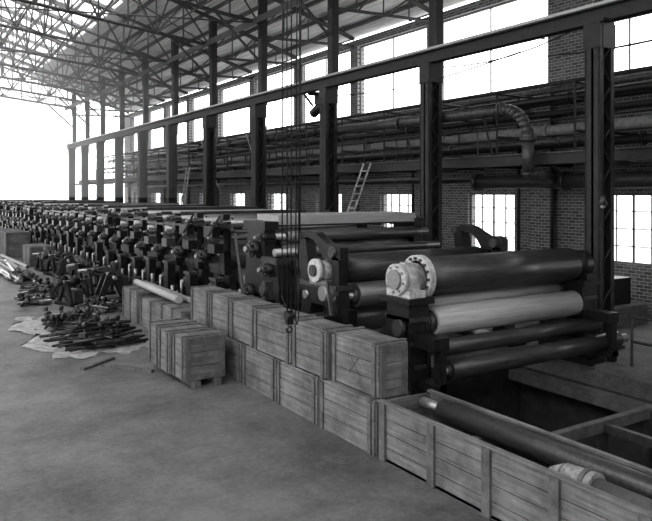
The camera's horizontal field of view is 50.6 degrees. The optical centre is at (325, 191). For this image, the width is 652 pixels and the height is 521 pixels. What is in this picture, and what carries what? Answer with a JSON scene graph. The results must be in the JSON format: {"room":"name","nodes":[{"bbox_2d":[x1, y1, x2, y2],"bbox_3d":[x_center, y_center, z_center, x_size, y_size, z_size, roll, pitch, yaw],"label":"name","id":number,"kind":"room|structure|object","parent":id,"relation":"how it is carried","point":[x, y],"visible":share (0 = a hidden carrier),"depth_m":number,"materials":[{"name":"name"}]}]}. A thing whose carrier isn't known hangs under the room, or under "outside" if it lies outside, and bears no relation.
{"room":"factory hall","nodes":[
{"label":"factory hall","id":0,"kind":"room"},
{"bbox_2d":[68,94,76,199],"bbox_3d":[-22.098,-2.525,60.002,0.840,12.050,0.700,0,0,-32],"label":"column","id":1,"kind":"structure","parent":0,"point":[71,152],"depth_m":59.96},
{"bbox_2d":[81,87,89,199],"bbox_3d":[-19.579,-2.525,56.034,0.840,12.050,0.700,0,0,-32],"label":"column","id":2,"kind":"structure","parent":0,"point":[84,149],"depth_m":55.99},
{"bbox_2d":[96,78,105,199],"bbox_3d":[-17.006,-2.525,51.981,0.840,12.050,0.700,0,0,-32],"label":"column","id":3,"kind":"structure","parent":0,"point":[100,146],"depth_m":51.94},
{"bbox_2d":[114,68,124,201],"bbox_3d":[-14.327,-2.525,47.760,0.840,12.050,0.700,0,0,-32],"label":"column","id":4,"kind":"structure","parent":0,"point":[118,142],"depth_m":47.71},
{"bbox_2d":[0,0,249,106],"bbox_3d":[-9.039,-9.616,26.835,13.545,4.702,73.000,0,0,-32],"label":"roof truss","id":5,"kind":"structure","parent":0,"point":[45,32],"depth_m":37.58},
{"bbox_2d":[281,0,301,333],"bbox_3d":[-1.083,-4.521,10.980,0.700,13.155,11.400,0,0,-32],"label":"chain hoist","id":6,"kind":"object","parent":5,"relation":"hanging from","point":[289,316],"visible":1,"depth_m":10.04,"materials":[{"name":"metal"}]},
{"bbox_2d":[137,58,148,202],"bbox_3d":[-11.540,-2.525,43.370,0.840,12.050,0.700,0,0,-32],"label":"column","id":7,"kind":"structure","parent":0,"point":[142,137],"depth_m":43.31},
{"bbox_2d":[166,40,178,202],"bbox_3d":[-8.700,-2.525,38.895,0.840,12.050,0.700,0,0,-32],"label":"column","id":8,"kind":"structure","parent":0,"point":[171,130],"depth_m":38.84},
{"bbox_2d":[0,0,468,110],"bbox_3d":[-12.823,-10.175,24.399,33.300,5.950,73.056,0,0,-32],"label":"roof trusses","id":9,"kind":"structure","parent":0,"point":[356,25],"depth_m":38.27,"materials":[{"name":"metal"}]},
{"bbox_2d":[0,66,129,126],"bbox_3d":[-31.389,-9.245,54.104,32.074,7.184,0.224,0,0,-32],"label":"roof truss","id":10,"kind":"object","parent":9,"relation":"attached to","point":[7,68],"depth_m":59.03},
{"bbox_2d":[0,52,142,121],"bbox_3d":[-28.870,-9.245,50.136,32.074,7.184,0.224,0,0,-32],"label":"roof truss","id":11,"kind":"object","parent":9,"relation":"attached to","point":[30,65],"depth_m":55.10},
{"bbox_2d":[0,38,164,116],"bbox_3d":[-26.298,-9.245,46.083,32.074,7.184,0.224,0,0,-32],"label":"roof truss","id":12,"kind":"object","parent":9,"relation":"attached to","point":[83,70],"depth_m":50.79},
{"bbox_2d":[0,19,187,109],"bbox_3d":[-23.618,-9.245,41.862,32.074,7.184,0.224,0,0,-32],"label":"roof truss","id":13,"kind":"object","parent":9,"relation":"attached to","point":[91,82],"depth_m":46.28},
{"bbox_2d":[0,0,208,101],"bbox_3d":[-20.831,-9.245,37.472,32.074,7.184,0.224,0,0,-32],"label":"roof truss","id":14,"kind":"object","parent":9,"relation":"attached to","point":[75,26],"depth_m":41.52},
{"bbox_2d":[0,0,251,90],"bbox_3d":[-17.991,-9.245,32.997,32.074,7.184,0.224,0,0,-32],"label":"roof truss","id":15,"kind":"object","parent":9,"relation":"attached to","point":[15,26],"depth_m":37.37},
{"bbox_2d":[15,0,295,77],"bbox_3d":[-15.097,-9.245,28.438,32.074,7.184,0.224,0,0,-32],"label":"roof truss","id":16,"kind":"object","parent":9,"relation":"attached to","point":[35,2],"depth_m":33.54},
{"bbox_2d":[168,0,354,60],"bbox_3d":[-12.203,-9.245,23.879,32.074,7.184,0.224,0,0,-32],"label":"roof truss","id":17,"kind":"object","parent":9,"relation":"attached to","point":[217,12],"depth_m":29.75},
{"bbox_2d":[0,253,651,520],"bbox_3d":[-12.669,3.650,24.530,32.900,0.300,73.000,0,0,-32],"label":"floor","id":18,"kind":"structure","parent":0,"point":[97,443],"depth_m":9.38,"materials":[{"name":"concrete"}]},
{"bbox_2d":[0,201,6,228],"bbox_3d":[-23.020,2.107,54.258,5.360,2.785,2.170,0,0,-32],"label":"dryer","id":19,"kind":"object","parent":18,"relation":"on","point":[2,206],"visible":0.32,"depth_m":52.68,"materials":[{"name":"metal"}]},
{"bbox_2d":[3,202,13,227],"bbox_3d":[-21.202,2.112,51.385,5.360,2.775,2.170,0,0,-32],"label":"dryer","id":20,"kind":"object","parent":18,"relation":"on","point":[7,207],"visible":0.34,"depth_m":49.84,"materials":[{"name":"metal"}]},
{"bbox_2d":[0,201,19,228],"bbox_3d":[-22.118,2.098,52.817,5.360,2.803,2.170,0,0,-32],"label":"dryer","id":21,"kind":"object","parent":18,"relation":"on","point":[4,222],"visible":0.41,"depth_m":51.13,"materials":[{"name":"metal"}]},
{"bbox_2d":[5,202,17,227],"bbox_3d":[-20.340,2.098,49.919,5.360,2.804,2.170,0,0,-32],"label":"dryer","id":22,"kind":"object","parent":18,"relation":"on","point":[10,215],"visible":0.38,"depth_m":48.39,"materials":[{"name":"metal"}]},
{"bbox_2d":[0,228,30,257],"bbox_3d":[-17.656,2.825,38.823,1.256,1.350,4.534,0,0,-32],"label":"wooden crate","id":23,"kind":"object","parent":18,"relation":"on","point":[12,240],"visible":0.76,"depth_m":36.97,"materials":[{"name":"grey wood"}]},
{"bbox_2d":[10,201,25,227],"bbox_3d":[-19.377,2.075,48.516,5.360,2.849,2.170,0,0,-32],"label":"dryer","id":24,"kind":"object","parent":18,"relation":"on","point":[17,223],"visible":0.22,"depth_m":46.97,"materials":[{"name":"metal"}]},
{"bbox_2d":[13,202,24,228],"bbox_3d":[-18.506,2.073,47.056,5.360,2.854,2.170,0,0,-32],"label":"dryer","id":25,"kind":"object","parent":18,"relation":"on","point":[19,205],"visible":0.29,"depth_m":45.49,"materials":[{"name":"metal"}]},
{"bbox_2d":[0,254,38,282],"bbox_3d":[-13.357,3.169,29.350,1.272,0.602,7.725,0,0,-32],"label":"pipes","id":26,"kind":"object","parent":18,"relation":"on","point":[10,268],"visible":0.99,"depth_m":27.52,"materials":[{"name":"metal"}]},
{"bbox_2d":[17,200,31,229],"bbox_3d":[-17.589,2.012,45.624,5.360,2.976,2.170,0,0,-32],"label":"dryer","id":27,"kind":"object","parent":18,"relation":"on","point":[25,207],"visible":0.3,"depth_m":44.15,"materials":[{"name":"metal"}]},
{"bbox_2d":[25,205,38,242],"bbox_3d":[-15.811,2.121,42.725,5.360,2.757,2.170,0,0,-32],"label":"dryer","id":28,"kind":"object","parent":18,"relation":"on","point":[30,210],"visible":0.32,"depth_m":41.18,"materials":[{"name":"metal"}]},
{"bbox_2d":[14,289,55,306],"bbox_3d":[-9.228,3.301,21.828,1.256,0.338,1.797,0,0,-32],"label":"scrap","id":29,"kind":"object","parent":18,"relation":"on","point":[40,298],"visible":1,"depth_m":21.40,"materials":[{"name":"metal"}]},
{"bbox_2d":[18,278,52,292],"bbox_3d":[-10.175,3.278,24.409,1.295,0.383,1.656,0,0,-24],"label":"scrap","id":30,"kind":"object","parent":18,"relation":"on","point":[36,284],"visible":0.84,"depth_m":24.04,"materials":[{"name":"metal"}]},
{"bbox_2d":[22,243,53,266],"bbox_3d":[-13.922,3.025,33.315,1.056,0.950,2.232,0,0,-32],"label":"wooden crate","id":31,"kind":"object","parent":18,"relation":"on","point":[28,258],"visible":0.73,"depth_m":32.55,"materials":[{"name":"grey wood"}]},
{"bbox_2d":[34,204,54,243],"bbox_3d":[-13.940,2.097,39.886,5.360,2.806,2.170,0,0,-32],"label":"dryer","id":32,"kind":"object","parent":18,"relation":"on","point":[43,233],"visible":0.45,"depth_m":38.33,"materials":[{"name":"metal"}]},
{"bbox_2d":[32,247,56,271],"bbox_3d":[-12.546,2.975,30.950,1.200,1.050,1.108,0,0,-38],"label":"stand","id":33,"kind":"object","parent":18,"relation":"on","point":[41,268],"visible":0.54,"depth_m":30.76,"materials":[{"name":"metal"}]},
{"bbox_2d":[42,204,60,244],"bbox_3d":[-13.008,2.071,38.464,5.360,2.858,2.170,0,0,-32],"label":"dryer","id":34,"kind":"object","parent":18,"relation":"on","point":[48,222],"visible":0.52,"depth_m":36.93,"materials":[{"name":"metal"}]},
{"bbox_2d":[47,204,67,247],"bbox_3d":[-12.124,2.075,37.011,5.360,2.851,2.170,0,0,-32],"label":"dryer","id":35,"kind":"object","parent":18,"relation":"on","point":[55,239],"visible":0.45,"depth_m":35.48,"materials":[{"name":"metal"}]},
{"bbox_2d":[41,250,74,276],"bbox_3d":[-11.364,2.990,29.212,1.375,1.019,1.219,0,0,-44],"label":"stand","id":36,"kind":"object","parent":18,"relation":"on","point":[55,264],"visible":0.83,"depth_m":29.00,"materials":[{"name":"metal"}]},
{"bbox_2d":[21,200,104,230],"bbox_3d":[-16.706,2.017,44.171,5.360,2.967,2.170,0,0,-32],"label":"dryer","id":37,"kind":"object","parent":18,"relation":"on","point":[24,219],"visible":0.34,"depth_m":42.98,"materials":[{"name":"metal"}]},
{"bbox_2d":[49,274,76,297],"bbox_3d":[-8.848,3.129,23.184,0.887,0.741,1.000,0,0,12],"label":"stand","id":38,"kind":"object","parent":18,"relation":"on","point":[64,277],"visible":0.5,"depth_m":23.01,"materials":[{"name":"metal"}]},
{"bbox_2d":[50,252,76,277],"bbox_3d":[-10.263,2.955,27.254,1.219,1.089,1.320,0,0,-23],"label":"stand","id":39,"kind":"object","parent":18,"relation":"on","point":[66,260],"visible":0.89,"depth_m":26.98,"materials":[{"name":"metal"}]},
{"bbox_2d":[53,204,77,260],"bbox_3d":[-11.193,2.055,35.589,5.360,2.891,2.170,0,0,-32],"label":"dryer","id":40,"kind":"object","parent":18,"relation":"on","point":[63,237],"visible":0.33,"depth_m":34.08,"materials":[{"name":"metal"}]},
{"bbox_2d":[53,274,90,306],"bbox_3d":[-7.922,3.060,21.553,1.053,0.880,1.188,0,0,40],"label":"stand","id":41,"kind":"object","parent":18,"relation":"on","point":[73,296],"visible":0.95,"depth_m":21.38,"materials":[{"name":"metal"}]},
{"bbox_2d":[30,201,122,242],"bbox_3d":[-14.864,2.024,41.313,5.360,2.953,2.170,0,0,-32],"label":"dryer","id":42,"kind":"object","parent":18,"relation":"on","point":[40,211],"visible":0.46,"depth_m":40.21,"materials":[{"name":"metal"}]},
{"bbox_2d":[8,311,147,359],"bbox_3d":[-6.346,3.484,17.177,2.686,0.020,6.167,0,0,-32],"label":"tarp","id":43,"kind":"object","parent":18,"relation":"on","point":[28,324],"visible":0.47,"depth_m":15.79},
{"bbox_2d":[41,305,101,331],"bbox_3d":[-6.718,3.260,18.056,1.424,0.421,2.246,0,0,-32],"label":"scrap","id":44,"kind":"object","parent":43,"relation":"on","point":[50,319],"visible":0.95,"depth_m":17.90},
{"bbox_2d":[39,315,147,351],"bbox_3d":[-5.364,3.234,16.120,2.248,0.472,2.347,0,0,-32],"label":"bars","id":45,"kind":"object","parent":43,"relation":"on","point":[95,334],"visible":1,"depth_m":15.71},
{"bbox_2d":[67,255,98,288],"bbox_3d":[-9.047,2.922,25.592,1.219,1.155,1.320,0,0,35],"label":"stand","id":46,"kind":"object","parent":18,"relation":"on","point":[83,263],"visible":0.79,"depth_m":25.40,"materials":[{"name":"metal"}]},
{"bbox_2d":[75,207,101,268],"bbox_3d":[-8.523,2.082,31.243,5.360,2.835,2.170,0,0,-32],"label":"dryer","id":47,"kind":"object","parent":18,"relation":"on","point":[92,215],"visible":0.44,"depth_m":29.73,"materials":[{"name":"metal"}]},
{"bbox_2d":[78,261,116,295],"bbox_3d":[-7.910,2.955,23.832,1.320,1.089,1.219,0,0,-38],"label":"stand","id":48,"kind":"object","parent":18,"relation":"on","point":[86,274],"visible":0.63,"depth_m":23.61,"materials":[{"name":"metal"}]},
{"bbox_2d":[79,295,121,312],"bbox_3d":[-6.515,3.256,20.200,1.275,0.428,1.427,0,0,-32],"label":"scrap","id":49,"kind":"object","parent":18,"relation":"on","point":[98,303],"visible":0.94,"depth_m":20.08,"materials":[{"name":"grey paint"}]},
{"bbox_2d":[59,203,142,260],"bbox_3d":[-10.304,2.024,34.140,5.360,2.952,2.170,0,0,-32],"label":"dryer","id":50,"kind":"object","parent":18,"relation":"on","point":[71,242],"visible":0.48,"depth_m":32.64,"materials":[{"name":"metal"}]},
{"bbox_2d":[89,266,124,303],"bbox_3d":[-6.884,2.922,21.930,1.219,1.155,1.320,0,0,-28],"label":"stand","id":51,"kind":"object","parent":18,"relation":"on","point":[111,276],"visible":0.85,"depth_m":21.77,"materials":[{"name":"metal"}]},
{"bbox_2d":[97,208,125,279],"bbox_3d":[-6.636,2.069,28.414,5.360,2.862,2.170,0,0,-32],"label":"dryer","id":52,"kind":"object","parent":18,"relation":"on","point":[113,219],"visible":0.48,"depth_m":26.88,"materials":[{"name":"metal"}]},
{"bbox_2d":[80,356,153,372],"bbox_3d":[-3.987,3.475,13.781,1.449,0.050,1.000,0,0,19],"label":"planks","id":53,"kind":"object","parent":18,"relation":"on","point":[108,359],"visible":1,"depth_m":13.67,"materials":[{"name":"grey wood"}]},
{"bbox_2d":[67,203,179,267],"bbox_3d":[-9.375,2.030,32.716,5.360,2.940,2.170,0,0,-32],"label":"dryer","id":54,"kind":"object","parent":18,"relation":"on","point":[80,241],"visible":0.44,"depth_m":31.22,"materials":[{"name":"metal"}]},
{"bbox_2d":[108,208,142,285],"bbox_3d":[-5.731,2.064,26.974,5.360,2.872,2.170,0,0,-32],"label":"dryer","id":55,"kind":"object","parent":18,"relation":"on","point":[123,260],"visible":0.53,"depth_m":25.45,"materials":[{"name":"metal"}]},
{"bbox_2d":[122,285,156,323],"bbox_3d":[-5.088,3.075,19.024,0.656,0.850,1.432,0,0,-32],"label":"wooden crate","id":56,"kind":"object","parent":18,"relation":"on","point":[131,295],"visible":0.48,"depth_m":18.79,"materials":[{"name":"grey wood"}]},
{"bbox_2d":[133,279,189,303],"bbox_3d":[-4.239,2.550,17.802,0.420,0.180,4.198,0,0,-31],"label":"tube","id":57,"kind":"object","parent":56,"relation":"on","point":[171,295],"visible":0.85,"depth_m":17.40,"materials":[{"name":"metal"}]},
{"bbox_2d":[86,204,209,275],"bbox_3d":[-7.550,2.025,29.847,5.360,2.950,2.170,0,0,-32],"label":"dryer","id":58,"kind":"object","parent":18,"relation":"on","point":[99,253],"visible":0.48,"depth_m":28.45,"materials":[{"name":"metal"}]},
{"bbox_2d":[140,295,189,328],"bbox_3d":[-4.108,3.125,17.574,0.756,0.750,1.734,0,0,-32],"label":"wooden crate","id":59,"kind":"object","parent":18,"relation":"on","point":[149,305],"visible":0.25,"depth_m":17.62,"materials":[{"name":"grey wood"}]},
{"bbox_2d":[160,301,189,319],"bbox_3d":[-3.270,3.075,15.973,0.656,0.850,1.532,0,0,-32],"label":"wooden crate","id":60,"kind":"object","parent":18,"relation":"on","point":[171,310],"visible":0.27,"depth_m":15.97,"materials":[{"name":"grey wood"}]},
{"bbox_2d":[181,167,189,203],"bbox_3d":[-8.171,1.050,39.201,0.159,4.922,1.843,0,0,-42],"label":"ladder","id":61,"kind":"object","parent":18,"relation":"on","point":[186,172],"visible":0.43,"depth_m":38.89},
{"bbox_2d":[121,206,261,285],"bbox_3d":[-4.827,2.020,25.535,5.360,2.960,2.170,0,0,-32],"label":"dryer","id":62,"kind":"object","parent":18,"relation":"on","point":[138,261],"visible":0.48,"depth_m":24.25,"materials":[{"name":"metal"}]},
{"bbox_2d":[175,376,221,388],"bbox_3d":[-2.676,3.438,13.285,0.520,0.125,2.100,0,0,-32],"label":"timber skid","id":63,"kind":"object","parent":18,"relation":"on","point":[196,384],"visible":0.36,"depth_m":12.49,"materials":[{"name":"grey wood"}]},
{"bbox_2d":[148,317,196,365],"bbox_3d":[-3.050,2.975,13.780,0.836,0.790,0.594,0,0,-32],"label":"wooden crate","id":64,"kind":"object","parent":63,"relation":"on","point":[153,328],"visible":0.42,"depth_m":13.69,"materials":[{"name":"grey wood"}]},
{"bbox_2d":[158,322,208,373],"bbox_3d":[-2.719,2.975,13.221,0.836,0.790,0.593,0,0,-32],"label":"wooden crate","id":65,"kind":"object","parent":63,"relation":"on","point":[165,333],"visible":0.43,"depth_m":13.05,"materials":[{"name":"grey wood"}]},
{"bbox_2d":[172,327,224,381],"bbox_3d":[-2.328,2.975,12.699,0.836,0.790,0.594,0,0,-32],"label":"wooden crate","id":66,"kind":"object","parent":63,"relation":"on","point":[198,354],"visible":1,"depth_m":12.49,"materials":[{"name":"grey wood"}]},
{"bbox_2d":[132,209,271,288],"bbox_3d":[-3.964,2.072,24.069,5.360,2.855,2.170,0,0,-32],"label":"dryer","id":67,"kind":"object","parent":18,"relation":"on","point":[154,264],"visible":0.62,"depth_m":22.57,"materials":[{"name":"metal"}]},
{"bbox_2d":[203,21,216,205],"bbox_3d":[-5.806,-2.525,34.336,0.840,12.050,0.700,0,0,-32],"label":"column","id":68,"kind":"structure","parent":18,"relation":"on","point":[209,122],"depth_m":34.28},
{"bbox_2d":[151,209,306,294],"bbox_3d":[-3.043,2.054,22.640,5.360,2.893,2.170,0,0,-32],"label":"dryer","id":69,"kind":"object","parent":18,"relation":"on","point":[172,274],"visible":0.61,"depth_m":21.20,"materials":[{"name":"metal"}]},
{"bbox_2d":[225,334,244,381],"bbox_3d":[-1.622,3.130,13.342,0.676,0.740,1.283,0,0,-32],"label":"wooden crate","id":70,"kind":"object","parent":18,"relation":"on","point":[233,347],"visible":0.26,"depth_m":12.94,"materials":[{"name":"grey wood"}]},
{"bbox_2d":[210,290,253,335],"bbox_3d":[-1.862,2.393,13.709,0.556,0.730,1.004,0,0,-32],"label":"wooden crate","id":71,"kind":"object","parent":70,"relation":"on","point":[220,301],"visible":0.38,"depth_m":13.61,"materials":[{"name":"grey wood"}]},
{"bbox_2d":[171,210,333,302],"bbox_3d":[-2.103,2.048,21.223,5.360,2.904,2.170,0,0,-32],"label":"dryer","id":72,"kind":"object","parent":18,"relation":"on","point":[198,274],"visible":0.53,"depth_m":19.74,"materials":[{"name":"metal"}]},
{"bbox_2d":[251,0,266,208],"bbox_3d":[-2.912,-2.525,29.777,0.840,12.050,0.700,0,0,-32],"label":"column","id":73,"kind":"structure","parent":18,"relation":"on","point":[258,112],"depth_m":29.71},
{"bbox_2d":[242,343,278,400],"bbox_3d":[-0.902,3.130,12.198,0.676,0.740,1.280,0,0,-32],"label":"wooden crate","id":74,"kind":"object","parent":18,"relation":"on","point":[259,368],"visible":0.41,"depth_m":12.02,"materials":[{"name":"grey wood"}]},
{"bbox_2d":[230,297,279,346],"bbox_3d":[-1.308,2.393,12.787,0.556,0.730,1.053,0,0,-32],"label":"wooden crate","id":75,"kind":"object","parent":74,"relation":"on","point":[241,309],"visible":0.47,"depth_m":12.71,"materials":[{"name":"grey wood"}]},
{"bbox_2d":[194,211,380,303],"bbox_3d":[-1.146,2.048,19.817,5.360,2.905,2.170,0,0,-32],"label":"dryer","id":76,"kind":"object","parent":18,"relation":"on","point":[221,257],"visible":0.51,"depth_m":18.51,"materials":[{"name":"metal"}]},
{"bbox_2d":[277,359,320,424],"bbox_3d":[-0.197,3.130,11.049,0.676,0.740,1.283,0,0,-32],"label":"wooden crate","id":77,"kind":"object","parent":18,"relation":"on","point":[298,389],"visible":0.47,"depth_m":10.81,"materials":[{"name":"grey wood"}]},
{"bbox_2d":[254,305,316,362],"bbox_3d":[-0.695,2.393,11.736,0.556,0.730,1.291,0,0,-33],"label":"wooden crate","id":78,"kind":"object","parent":77,"relation":"on","point":[271,337],"visible":0.53,"depth_m":11.62,"materials":[{"name":"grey wood"}]},
{"bbox_2d":[292,316,352,378],"bbox_3d":[-0.046,2.393,10.716,0.556,0.730,0.993,0,0,-33],"label":"wooden crate","id":79,"kind":"object","parent":77,"relation":"on","point":[312,337],"visible":0.62,"depth_m":10.54,"materials":[{"name":"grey wood"}]},
{"bbox_2d":[234,211,439,308],"bbox_3d":[0.344,2.020,17.511,5.350,2.960,2.400,0,0,-32],"label":"press","id":80,"kind":"object","parent":18,"relation":"on","point":[263,246],"visible":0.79,"depth_m":16.82,"materials":[{"name":"metal"}]},
{"bbox_2d":[65,0,651,149],"bbox_3d":[-3.408,-4.005,30.409,0.280,0.470,73.000,0,0,-32],"label":"beam","id":81,"kind":"structure","parent":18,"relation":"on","point":[574,19],"depth_m":19.86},
{"bbox_2d":[303,92,319,117],"bbox_3d":[-0.294,-3.497,26.959,1.200,1.310,2.636,0,0,-32],"label":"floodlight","id":82,"kind":"object","parent":81,"relation":"attached to","point":[314,112],"visible":0.3,"depth_m":26.83,"materials":[{"name":"metal"}]},
{"bbox_2d":[598,17,612,208],"bbox_3d":[6.045,-1.708,14.912,0.410,4.135,0.220,0,0,-32],"label":"pendant lamp","id":83,"kind":"object","parent":81,"relation":"hanging from","point":[602,202],"visible":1,"depth_m":14.85,"materials":[{"name":"metal"}]},
{"bbox_2d":[346,163,370,211],"bbox_3d":[0.722,1.250,25.285,0.104,4.541,2.996,0,0,-35],"label":"ladder","id":84,"kind":"object","parent":18,"relation":"on","point":[367,170],"visible":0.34,"depth_m":24.62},
{"bbox_2d":[75,66,651,250],"bbox_3d":[-1.244,0.050,31.842,4.490,6.900,72.900,0,0,-32],"label":"pipes","id":85,"kind":"object","parent":18,"relation":"on","point":[527,136],"visible":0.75,"depth_m":22.52,"materials":[{"name":"metal"}]},
{"bbox_2d":[320,378,409,455],"bbox_3d":[0.548,3.130,9.869,0.676,0.740,1.372,0,0,-32],"label":"wooden crate","id":86,"kind":"object","parent":18,"relation":"on","point":[349,413],"visible":0.56,"depth_m":9.61,"materials":[{"name":"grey wood"}]},
{"bbox_2d":[332,326,407,398],"bbox_3d":[0.618,2.393,9.806,0.556,0.730,1.151,0,0,-33],"label":"wooden crate","id":87,"kind":"object","parent":86,"relation":"on","point":[375,364],"visible":1,"depth_m":9.44,"materials":[{"name":"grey wood"}]},
{"bbox_2d":[296,224,525,346],"bbox_3d":[1.810,2.150,15.304,5.520,2.700,2.100,0,0,-32],"label":"press","id":88,"kind":"object","parent":18,"relation":"on","point":[349,286],"visible":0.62,"depth_m":14.39,"materials":[{"name":"metal"}]},
{"bbox_2d":[366,248,628,394],"bbox_3d":[3.392,2.300,13.316,5.800,2.400,1.850,0,0,-32],"label":"press","id":89,"kind":"object","parent":18,"relation":"on","point":[427,298],"visible":0.99,"depth_m":12.56,"materials":[{"name":"metal"}]},
{"bbox_2d":[378,389,651,520],"bbox_3d":[2.704,3.080,6.750,0.950,0.840,6.100,0,0,-32],"label":"crate","id":90,"kind":"object","parent":18,"relation":"on","point":[501,467],"visible":1,"depth_m":7.47,"materials":[{"name":"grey wood"}]},
{"bbox_2d":[595,362,651,384],"bbox_3d":[5.366,3.440,9.151,5.430,0.120,7.700,0,0,-32],"label":"trim","id":91,"kind":"structure","parent":18,"relation":"on","point":[616,369],"depth_m":13.07,"materials":[{"name":"concrete"}]},
{"bbox_2d":[614,275,647,327],"bbox_3d":[7.308,2.852,19.089,1.600,1.295,2.400,0,0,-32],"label":"motor","id":92,"kind":"object","parent":18,"relation":"on","point":[623,304],"visible":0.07,"depth_m":18.31,"materials":[{"name":"metal"}]},
{"bbox_2d":[630,315,651,366],"bbox_3d":[6.913,2.986,12.620,0.070,1.028,2.970,0,0,-32],"label":"guard rail","id":93,"kind":"object","parent":18,"relation":"on","point":[632,341],"visible":1,"depth_m":13.82,"materials":[{"name":"metal"}]},
{"bbox_3d":[-2.361,3.130,14.461,0.676,0.740,1.264,0,0,-32],"label":"wooden crate","id":94,"kind":"object","parent":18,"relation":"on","visible":0},
{"bbox_2d":[190,285,231,326],"bbox_3d":[-2.427,2.393,14.585,0.556,0.730,0.982,0,0,-33],"label":"wooden crate","id":95,"kind":"object","parent":94,"relation":"on","point":[199,295],"visible":0.51,"depth_m":14.47,"materials":[{"name":"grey wood"}]},
{"bbox_2d":[319,0,338,211],"bbox_3d":[0.090,-2.525,25.049,0.840,12.050,0.700,0,0,-32],"label":"column","id":96,"kind":"structure","parent":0,"point":[328,97],"depth_m":24.99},
{"bbox_2d":[298,0,428,35],"bbox_3d":[-9.202,-9.245,19.151,32.074,7.184,0.224,0,0,-32],"label":"roof truss","id":97,"kind":"object","parent":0,"point":[415,2],"depth_m":26.38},
{"bbox_2d":[124,0,651,313],"bbox_3d":[1.050,-1.810,33.239,0.400,10.620,73.000,0,0,-32],"label":"wall","id":98,"kind":"structure","parent":0,"point":[456,197],"depth_m":27.08,"materials":[{"name":"brick"}]},
{"bbox_2d":[148,108,162,148],"bbox_3d":[-13.902,-5.200,56.794,0.100,3.200,4.200,0,0,-32],"label":"window","id":99,"kind":"structure","parent":98,"relation":"in","point":[159,108],"depth_m":58.51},
{"bbox_2d":[191,93,208,141],"bbox_3d":[-8.543,-5.200,48.352,0.100,3.200,4.600,0,0,-32],"label":"window","id":100,"kind":"structure","parent":98,"relation":"in","point":[208,93],"depth_m":50.22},
{"bbox_2d":[220,81,248,136],"bbox_3d":[-5.730,-5.200,43.919,0.100,3.200,4.700,0,0,-32],"label":"window","id":101,"kind":"structure","parent":98,"relation":"in","point":[235,86],"depth_m":43.91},
{"bbox_2d":[256,67,293,128],"bbox_3d":[-2.862,-5.200,39.402,0.100,3.200,4.800,0,0,-32],"label":"window","id":102,"kind":"structure","parent":98,"relation":"in","point":[276,73],"depth_m":39.40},
{"bbox_2d":[271,193,285,208],"bbox_3d":[-2.541,1.100,38.896,0.100,2.100,2.300,0,0,-32],"label":"window","id":103,"kind":"structure","parent":98,"relation":"in","point":[271,193],"depth_m":39.38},
{"bbox_2d":[302,50,349,122],"bbox_3d":[0.032,-5.200,34.843,0.100,3.200,4.800,0,0,-32],"label":"window","id":104,"kind":"structure","parent":98,"relation":"in","point":[303,65],"depth_m":36.77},
{"bbox_2d":[125,0,651,249],"bbox_3d":[0.788,-1.650,33.073,0.220,10.300,73.000,0,0,-32],"label":"trim","id":105,"kind":"structure","parent":98,"relation":"attached to","point":[572,66],"depth_m":22.72,"materials":[{"name":"metal"}]},
{"bbox_2d":[360,26,426,113],"bbox_3d":[2.952,-5.200,30.242,0.100,3.200,4.900,0,0,-32],"label":"window","id":106,"kind":"structure","parent":98,"relation":"in","point":[422,28],"depth_m":31.33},
{"bbox_2d":[383,193,410,226],"bbox_3d":[3.193,1.100,29.862,0.100,2.100,2.300,0,0,-32],"label":"window","id":107,"kind":"structure","parent":98,"relation":"in","point":[391,194],"depth_m":29.84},
{"bbox_2d":[163,32,651,127],"bbox_3d":[0.123,-4.866,32.710,1.712,1.905,72.900,0,0,-32],"label":"overhead cable","id":108,"kind":"object","parent":98,"relation":"attached to","point":[494,60],"visible":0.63,"depth_m":23.66,"materials":[{"name":"metal"}]},
{"bbox_2d":[471,193,513,251],"bbox_3d":[6.141,1.100,25.219,0.100,2.100,2.300,0,0,-32],"label":"window","id":109,"kind":"structure","parent":98,"relation":"in","point":[472,194],"depth_m":25.20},
{"bbox_2d":[443,0,543,98],"bbox_3d":[6.061,-5.200,25.345,0.100,3.200,5.500,0,0,-32],"label":"window","id":110,"kind":"structure","parent":98,"relation":"in","point":[510,1],"depth_m":25.33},
{"bbox_2d":[614,194,651,265],"bbox_3d":[9.142,1.100,20.491,0.100,2.100,2.300,0,0,-32],"label":"window","id":111,"kind":"structure","parent":98,"relation":"in","point":[633,211],"depth_m":20.47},
{"bbox_2d":[614,13,651,71],"bbox_3d":[9.276,-5.200,20.280,0.100,3.200,2.300,0,0,-32],"label":"window","id":112,"kind":"structure","parent":98,"relation":"in","point":[648,13],"depth_m":20.58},
{"bbox_2d":[419,0,442,247],"bbox_3d":[3.091,-2.525,20.321,0.840,12.050,0.700,0,0,-32],"label":"column","id":113,"kind":"structure","parent":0,"point":[430,74],"depth_m":20.24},
{"bbox_2d":[447,366,651,464],"bbox_3d":[4.785,4.900,9.908,5.500,2.200,10.400,0,0,-32],"label":"pit","id":114,"kind":"structure","parent":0,"point":[533,397],"depth_m":14.24,"materials":[{"name":"concrete"}]},
{"bbox_2d":[535,404,651,468],"bbox_3d":[4.806,4.655,9.790,4.570,2.290,8.380,0,0,-32],"label":"frame","id":115,"kind":"object","parent":114,"relation":"on","point":[613,424],"visible":0.27,"depth_m":10.57,"materials":[{"name":"metal"}]},
{"bbox_2d":[583,0,624,349],"bbox_3d":[6.146,-2.525,15.509,0.840,12.050,0.700,0,0,-32],"label":"column","id":116,"kind":"structure","parent":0,"point":[599,222],"depth_m":15.41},
{"label":"outside","id":117,"kind":"structure","parent":0,"visible":0},
{"bbox_2d":[0,196,650,263],"bbox_3d":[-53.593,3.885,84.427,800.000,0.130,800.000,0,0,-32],"label":"ground","id":118,"kind":"structure","parent":117,"point":[642,219],"depth_m":99.47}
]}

